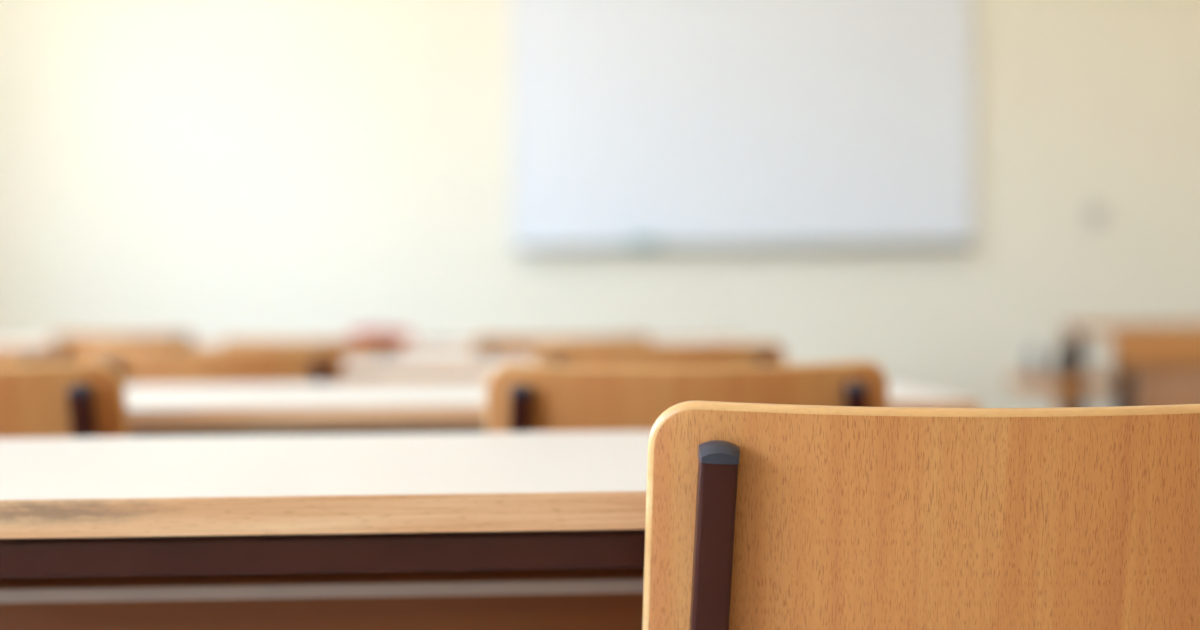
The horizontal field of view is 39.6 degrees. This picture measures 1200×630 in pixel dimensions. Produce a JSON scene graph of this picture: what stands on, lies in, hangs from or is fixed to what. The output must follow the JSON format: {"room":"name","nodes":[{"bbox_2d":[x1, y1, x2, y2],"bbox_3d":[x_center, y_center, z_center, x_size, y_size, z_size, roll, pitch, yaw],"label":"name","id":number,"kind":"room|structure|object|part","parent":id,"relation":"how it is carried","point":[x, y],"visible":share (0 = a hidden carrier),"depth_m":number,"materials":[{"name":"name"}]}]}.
{"room":"classroom","nodes":[
{"label":"classroom","id":0,"kind":"room"},
{"bbox_2d":[0,0,1199,407],"bbox_3d":[0.194,-0.690,7.095,6.800,3.000,0.200,-1,0,0],"label":"wall","id":1,"kind":"structure","parent":0,"point":[204,169],"depth_m":7.00,"materials":[{"name":"beige paint"}]},
{"bbox_2d":[509,0,974,251],"bbox_3d":[0.592,-0.907,6.948,1.940,1.270,0.088,-1,0,0],"label":"whiteboard","id":2,"kind":"object","parent":1,"relation":"attached to","point":[682,124],"visible":1,"depth_m":6.97,"materials":[{"name":"plastic"}]},
{"bbox_2d":[627,240,661,244],"bbox_3d":[0.187,-0.295,6.943,0.150,0.036,0.044,-1,0,0],"label":"eraser","id":3,"kind":"object","parent":2,"relation":"on","point":[630,242],"visible":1,"depth_m":6.92,"materials":[{"name":"teal fabric"}]},
{"bbox_2d":[515,242,972,251],"bbox_3d":[0.598,-0.284,6.952,1.900,0.024,0.087,0,0,0],"label":"tray","id":4,"kind":"object","parent":2,"relation":"on","point":[519,246],"depth_m":6.91,"materials":[{"name":"metal"}]},
{"bbox_2d":[1085,206,1104,225],"bbox_3d":[2.076,-0.416,6.989,0.084,0.084,0.014,-1,0,0],"label":"light switch","id":5,"kind":"object","parent":1,"relation":"attached to","point":[1094,215],"visible":1,"depth_m":6.99,"materials":[{"name":"grey plastic"}]},
{"bbox_3d":[0.208,0.901,2.208,6.800,0.100,10.000,0,0,0],"label":"floor","id":6,"kind":"structure","parent":0,"visible":0},
{"bbox_2d":[0,348,52,366],"bbox_3d":[-1.416,0.462,3.838,0.417,0.779,0.472,-1,0,0],"label":"chair","id":7,"kind":"object","parent":6,"relation":"on","point":[22,356],"visible":0.19,"depth_m":3.68,"materials":[{"name":"brown wood"}]},
{"bbox_3d":[-1.238,0.470,3.673,0.045,0.745,0.141,-1,0,-5],"label":"post","id":8,"kind":"part","parent":7,"relation":"part of","materials":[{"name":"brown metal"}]},
{"bbox_2d":[0,363,129,437],"bbox_3d":[-0.676,0.455,1.808,0.417,0.814,0.472,-1,0,0],"label":"chair","id":9,"kind":"object","parent":6,"relation":"on","point":[80,399],"visible":0.46,"depth_m":1.65,"materials":[{"name":"brown wood"}]},
{"bbox_3d":[-0.497,0.463,1.643,0.045,0.779,0.141,-1,0,-5],"label":"post","id":10,"kind":"part","parent":9,"relation":"part of","materials":[{"name":"brown metal"}]},
{"bbox_2d":[0,339,223,352],"bbox_3d":[-1.646,0.463,5.044,1.200,0.760,0.560,-1,0,0],"label":"student desk","id":11,"kind":"object","parent":6,"relation":"on","point":[199,343],"visible":0.02,"depth_m":4.76,"materials":[{"name":"white laminate"}]},
{"bbox_2d":[51,332,195,364],"bbox_3d":[-1.342,0.445,4.838,0.417,0.794,0.472,-1,0,0],"label":"chair","id":12,"kind":"object","parent":6,"relation":"on","point":[66,348],"visible":0.23,"depth_m":4.67,"materials":[{"name":"brown wood"}]},
{"bbox_3d":[-1.521,0.457,4.673,0.045,0.759,0.141,0,0,5],"label":"post","id":13,"kind":"part","parent":12,"relation":"part of","materials":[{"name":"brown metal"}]},
{"bbox_3d":[-1.164,0.454,4.673,0.045,0.759,0.141,-1,0,-5],"label":"post","id":14,"kind":"part","parent":12,"relation":"part of","materials":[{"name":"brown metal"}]},
{"bbox_2d":[93,346,344,384],"bbox_3d":[-0.615,0.451,2.838,0.417,0.803,0.472,-1,0,0],"label":"chair","id":15,"kind":"object","parent":6,"relation":"on","point":[310,364],"visible":0.28,"depth_m":2.67,"materials":[{"name":"brown wood"}]},
{"bbox_3d":[-0.436,0.460,2.673,0.045,0.768,0.141,-1,0,-5],"label":"post","id":16,"kind":"part","parent":15,"relation":"part of","materials":[{"name":"brown metal"}]},
{"bbox_2d":[219,337,401,358],"bbox_3d":[-0.640,0.447,3.838,0.417,0.796,0.472,-1,0,0],"label":"chair","id":17,"kind":"object","parent":6,"relation":"on","point":[377,347],"visible":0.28,"depth_m":3.67,"materials":[{"name":"brown wood"}]},
{"bbox_3d":[-0.462,0.455,3.673,0.045,0.761,0.141,-1,0,-5],"label":"post","id":18,"kind":"part","parent":17,"relation":"part of","materials":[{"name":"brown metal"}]},
{"bbox_2d":[0,430,650,629],"bbox_3d":[-0.126,0.482,1.195,1.300,0.760,0.455,-1,0,-2],"label":"student desk","id":19,"kind":"object","parent":6,"relation":"on","point":[480,530],"visible":0.41,"depth_m":1.08,"materials":[{"name":"white laminate"}]},
{"bbox_3d":[-0.134,0.348,1.363,1.206,0.426,0.018,-1,0,-2],"label":"panel","id":20,"kind":"part","parent":19,"relation":"part of","materials":[{"name":"brown wood"}]},
{"bbox_2d":[0,568,643,588],"bbox_3d":[-0.130,0.181,1.226,1.190,0.009,0.238,-1,0,-2],"label":"shelf","id":21,"kind":"object","parent":19,"relation":"attached to","point":[631,578],"depth_m":1.12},
{"bbox_3d":[-0.120,0.140,0.989,1.230,0.022,0.022,-1,0,-2],"label":"rail","id":22,"kind":"part","parent":19,"relation":"part of","materials":[{"name":"brown metal"}]},
{"bbox_2d":[317,335,739,345],"bbox_3d":[-0.246,0.451,5.044,1.300,0.760,0.560,-1,0,0],"label":"student desk","id":23,"kind":"object","parent":6,"relation":"on","point":[656,338],"visible":0.09,"depth_m":4.80,"materials":[{"name":"brown wood"}]},
{"bbox_2d":[351,329,412,339],"bbox_3d":[-0.639,0.059,4.901,0.180,0.034,0.060,-1,0,-4],"label":"pencil case","id":24,"kind":"object","parent":23,"relation":"on","point":[360,333],"visible":0.86,"depth_m":4.88,"materials":[{"name":"red fabric"}]},
{"bbox_2d":[125,380,979,436],"bbox_3d":[-0.295,0.476,2.064,1.400,0.760,0.560,-1,0,-2],"label":"student desk","id":25,"kind":"object","parent":6,"relation":"on","point":[438,406],"visible":0.23,"depth_m":1.80,"materials":[{"name":"white laminate"}]},
{"bbox_3d":[-0.289,0.132,1.805,1.330,0.022,0.022,-1,0,-2],"label":"rail","id":26,"kind":"part","parent":25,"relation":"part of","materials":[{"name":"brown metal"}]},
{"bbox_3d":[-0.303,0.340,2.284,1.306,0.428,0.018,-1,0,-2],"label":"panel","id":27,"kind":"part","parent":25,"relation":"part of","materials":[{"name":"brown wood"}]},
{"bbox_2d":[471,334,653,357],"bbox_3d":[-0.079,0.441,3.838,0.417,0.797,0.472,-1,0,0],"label":"chair","id":28,"kind":"object","parent":6,"relation":"on","point":[482,346],"visible":0.2,"depth_m":3.67,"materials":[{"name":"brown wood"}]},
{"bbox_3d":[-0.258,0.453,3.673,0.045,0.762,0.141,0,0,5],"label":"post","id":29,"kind":"part","parent":28,"relation":"part of","materials":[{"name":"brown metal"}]},
{"bbox_2d":[401,343,730,358],"bbox_3d":[-0.296,0.460,4.044,1.300,0.760,0.560,-1,0,0],"label":"student desk","id":30,"kind":"object","parent":6,"relation":"on","point":[416,351],"visible":0.02,"depth_m":3.84,"materials":[{"name":"brown laminate"}]},
{"bbox_2d":[343,357,801,381],"bbox_3d":[-0.296,0.468,3.044,1.300,0.760,0.560,-1,0,0],"label":"student desk","id":31,"kind":"object","parent":6,"relation":"on","point":[406,369],"visible":0.09,"depth_m":2.81,"materials":[{"name":"white laminate"}]},
{"bbox_3d":[-0.297,0.332,3.264,1.206,0.428,0.018,0,0,0],"label":"panel","id":32,"kind":"part","parent":31,"relation":"part of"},
{"bbox_2d":[534,342,785,366],"bbox_3d":[0.100,0.445,2.828,0.417,0.804,0.472,-1,0,0],"label":"chair","id":33,"kind":"object","parent":6,"relation":"on","point":[754,353],"visible":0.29,"depth_m":2.66,"materials":[{"name":"brown wood"}]},
{"bbox_3d":[0.278,0.453,2.663,0.045,0.768,0.141,-1,0,-5],"label":"post","id":34,"kind":"part","parent":33,"relation":"part of","materials":[{"name":"brown wood"}]},
{"bbox_2d":[485,361,887,431],"bbox_3d":[0.091,0.451,1.818,0.417,0.809,0.472,-1,0,0],"label":"chair","id":35,"kind":"object","parent":6,"relation":"on","point":[519,397],"visible":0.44,"depth_m":1.65,"materials":[{"name":"brown wood"}]},
{"bbox_3d":[-0.087,0.462,1.653,0.045,0.774,0.141,0,0,5],"label":"post","id":36,"kind":"part","parent":35,"relation":"part of","materials":[{"name":"brown metal"}]},
{"bbox_3d":[0.270,0.459,1.653,0.045,0.774,0.141,-1,0,-5],"label":"post","id":37,"kind":"part","parent":35,"relation":"part of","materials":[{"name":"brown metal"}]},
{"bbox_2d":[642,401,1199,629],"bbox_3d":[0.232,0.452,1.043,0.417,0.817,0.472,-1,0,0],"label":"chair","id":38,"kind":"object","parent":6,"relation":"on","point":[760,516],"visible":1,"depth_m":0.88,"materials":[{"name":"brown wood"}]},
{"bbox_3d":[0.054,0.464,0.878,0.045,0.781,0.141,0,0,5],"label":"post","id":39,"kind":"part","parent":38,"relation":"part of","materials":[{"name":"brown metal"}]},
{"bbox_2d":[1007,375,1116,406],"bbox_3d":[1.562,0.510,5.645,0.284,0.600,0.320,-1,0,0],"label":"side table","id":40,"kind":"object","parent":6,"relation":"on","point":[1063,390],"visible":0.34,"depth_m":5.48,"materials":[{"name":"brown wood"}]},
{"bbox_2d":[1027,342,1039,378],"bbox_3d":[1.444,0.151,5.552,0.042,0.122,0.042,-1,0,0],"label":"bottle","id":41,"kind":"object","parent":40,"relation":"on","point":[1033,358],"visible":1,"depth_m":5.54,"materials":[{"name":"white plastic"}]},
{"bbox_2d":[1053,349,1074,378],"bbox_3d":[1.550,0.163,5.562,0.072,0.096,0.072,-1,0,0],"label":"pot","id":42,"kind":"object","parent":40,"relation":"on","point":[1063,360],"visible":1,"depth_m":5.53,"materials":[{"name":"grey plastic"}]},
{"bbox_2d":[1058,338,1060,349],"bbox_3d":[1.541,0.136,5.575,0.009,0.122,0.025,-1,1,-30],"label":"pencil","id":43,"kind":"object","parent":42,"relation":"in","point":[1059,341],"visible":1,"depth_m":5.58,"materials":[{"name":"grey plastic"}]},
{"bbox_2d":[1067,338,1070,349],"bbox_3d":[1.562,0.136,5.561,0.021,0.122,0.007,-1,0,0],"label":"pencil","id":44,"kind":"object","parent":42,"relation":"in","point":[1069,339],"visible":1,"depth_m":5.56,"materials":[{"name":"paint"}]},
{"bbox_2d":[1062,323,1199,406],"bbox_3d":[2.342,0.416,5.894,1.240,0.770,0.620,-1,0,0],"label":"desk","id":45,"kind":"object","parent":6,"relation":"on","point":[1165,357],"visible":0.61,"depth_m":5.63,"materials":[{"name":"brown wood"}]},
{"bbox_3d":[1.767,0.433,6.169,0.056,0.741,0.056,0,0,0],"label":"leg","id":46,"kind":"part","parent":45,"relation":"part of","materials":[{"name":"brown metal"}]},
{"bbox_3d":[1.767,0.438,5.639,0.056,0.741,0.056,0,0,0],"label":"leg","id":47,"kind":"part","parent":45,"relation":"part of","materials":[{"name":"brown metal"}]},
{"bbox_3d":[2.341,0.333,5.647,1.060,0.541,0.018,0,0,0],"label":"panel","id":48,"kind":"part","parent":45,"relation":"part of","materials":[{"name":"brown wood"}]}
]}

